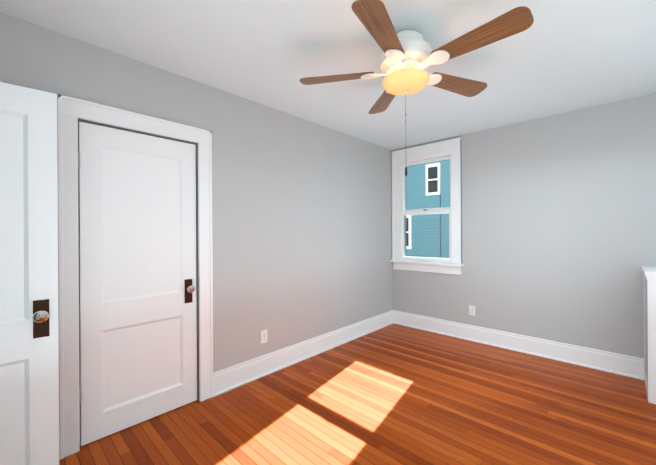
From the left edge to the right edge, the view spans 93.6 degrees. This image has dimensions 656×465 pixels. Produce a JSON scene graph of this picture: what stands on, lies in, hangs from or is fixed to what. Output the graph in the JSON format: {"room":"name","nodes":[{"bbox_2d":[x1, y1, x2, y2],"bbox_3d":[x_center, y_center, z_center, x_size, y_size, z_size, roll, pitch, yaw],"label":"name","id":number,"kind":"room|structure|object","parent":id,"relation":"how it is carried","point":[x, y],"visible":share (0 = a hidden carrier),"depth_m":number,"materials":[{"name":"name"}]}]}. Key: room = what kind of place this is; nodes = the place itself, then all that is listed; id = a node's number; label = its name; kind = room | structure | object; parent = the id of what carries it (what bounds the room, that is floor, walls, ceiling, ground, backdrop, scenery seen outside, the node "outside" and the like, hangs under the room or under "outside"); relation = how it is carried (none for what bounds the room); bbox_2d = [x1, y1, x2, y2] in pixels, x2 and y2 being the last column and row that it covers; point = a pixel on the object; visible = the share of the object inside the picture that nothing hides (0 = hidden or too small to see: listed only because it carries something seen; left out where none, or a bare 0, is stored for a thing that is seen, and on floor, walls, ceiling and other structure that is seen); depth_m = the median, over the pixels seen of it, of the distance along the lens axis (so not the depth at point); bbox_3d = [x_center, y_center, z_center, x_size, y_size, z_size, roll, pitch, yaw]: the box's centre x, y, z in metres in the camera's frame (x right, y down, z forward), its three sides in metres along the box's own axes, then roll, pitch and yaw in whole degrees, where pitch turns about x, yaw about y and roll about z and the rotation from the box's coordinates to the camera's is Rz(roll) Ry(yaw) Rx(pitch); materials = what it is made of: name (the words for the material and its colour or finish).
{"room":"empty bedroom","nodes":[
{"label":"empty bedroom","id":0,"kind":"room"},
{"bbox_2d":[0,12,392,372],"bbox_3d":[-0.651,0.066,2.911,0.160,2.500,4.880,0,0,43],"label":"wall","id":1,"kind":"structure","parent":0,"point":[302,227],"depth_m":2.86,"materials":[{"name":"paint"}]},
{"bbox_2d":[57,94,212,459],"bbox_3d":[-1.311,0.256,2.191,0.190,2.128,0.933,0,0,43],"label":"door frame","id":2,"kind":"structure","parent":1,"relation":"attached to","point":[72,112],"depth_m":1.86,"materials":[{"name":"white wood"}]},
{"bbox_2d":[78,121,196,445],"bbox_3d":[-1.292,0.314,2.159,0.173,1.997,0.726,0,0,43],"label":"closet door","id":3,"kind":"structure","parent":1,"relation":"in","point":[137,273],"depth_m":2.11,"materials":[{"name":"white wood"}]},
{"bbox_2d":[261,330,266,343],"bbox_3d":[-0.590,0.962,2.848,0.007,0.115,0.070,0,0,43],"label":"electrical outlet","id":4,"kind":"object","parent":1,"relation":"attached to","point":[263,336],"visible":1,"depth_m":2.84,"materials":[{"name":"white plastic"}]},
{"bbox_2d":[213,310,394,396],"bbox_3d":[0.013,1.220,3.466,0.030,0.185,2.731,0,0,43],"label":"baseboard","id":5,"kind":"structure","parent":1,"relation":"attached to","point":[234,376],"depth_m":3.06,"materials":[{"name":"white wood"}]},
{"bbox_2d":[0,0,655,149],"bbox_3d":[0.560,-1.251,1.755,3.520,0.120,4.880,0,0,43],"label":"ceiling","id":6,"kind":"structure","parent":0,"point":[559,57],"depth_m":2.03,"materials":[{"name":"paint"}]},
{"bbox_2d":[299,0,533,175],"bbox_3d":[0.491,-0.765,1.823,1.229,0.850,1.263,0,0,43],"label":"ceiling fan","id":7,"kind":"object","parent":6,"relation":"hanging from","point":[408,57],"visible":1,"depth_m":1.72,"materials":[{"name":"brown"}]},
{"bbox_2d":[59,323,655,464],"bbox_3d":[0.576,1.369,1.755,3.520,0.120,4.880,0,0,43],"label":"floor","id":8,"kind":"structure","parent":0,"point":[394,394],"depth_m":2.19,"materials":[{"name":"brown wood"}]},
{"bbox_2d":[641,266,655,403],"bbox_3d":[2.837,0.795,2.309,0.664,1.000,0.509,0,0,43],"label":"radiator cover","id":9,"kind":"object","parent":8,"relation":"on","point":[649,272],"visible":1,"depth_m":2.34,"materials":[{"name":"white wood"}]},
{"bbox_2d":[392,93,655,357],"bbox_3d":[2.144,0.049,3.417,3.520,2.500,0.140,0,0,43],"label":"wall","id":10,"kind":"structure","parent":0,"point":[558,214],"depth_m":3.13,"materials":[{"name":"paint"}]},
{"bbox_2d":[390,137,463,274],"bbox_3d":[1.330,-0.320,4.155,1.003,1.688,0.245,0,0,43],"label":"window","id":11,"kind":"structure","parent":10,"relation":"in","point":[450,150],"depth_m":4.09,"materials":[{"name":"white wood"}]},
{"bbox_2d":[469,305,474,315],"bbox_3d":[1.735,0.939,3.708,0.070,0.115,0.007,0,0,43],"label":"electrical outlet","id":12,"kind":"object","parent":10,"relation":"attached to","point":[471,310],"visible":1,"depth_m":3.71,"materials":[{"name":"white plastic"}]},
{"bbox_2d":[395,310,643,379],"bbox_3d":[1.865,1.208,3.570,2.514,0.185,0.030,0,0,43],"label":"baseboard","id":13,"kind":"structure","parent":10,"relation":"attached to","point":[620,364],"depth_m":3.26,"materials":[{"name":"white wood"}]},
{"bbox_3d":[-1.056,0.069,0.042,3.520,2.500,0.160,0,0,43],"label":"wall","id":14,"kind":"structure","parent":0,"visible":0},
{"bbox_2d":[0,82,58,464],"bbox_3d":[-1.622,0.314,1.270,0.177,2.000,0.773,0,0,43],"label":"entry door","id":15,"kind":"structure","parent":14,"relation":"in","point":[29,377],"depth_m":1.46,"materials":[{"name":"white wood"}]},
{"label":"outside","id":16,"kind":"structure","parent":0,"visible":0},
{"bbox_3d":[1.306,4.554,4.830,60.000,0.100,70.000,0,0,43],"label":"ground","id":17,"kind":"structure","parent":16,"visible":0},
{"bbox_2d":[406,160,449,258],"bbox_3d":[4.965,1.132,9.437,13.400,6.700,5.450,0,0,43],"label":"neighbouring house","id":18,"kind":"structure","parent":17,"relation":"on","point":[417,174],"depth_m":8.19,"materials":[{"name":"blue"}]}
]}

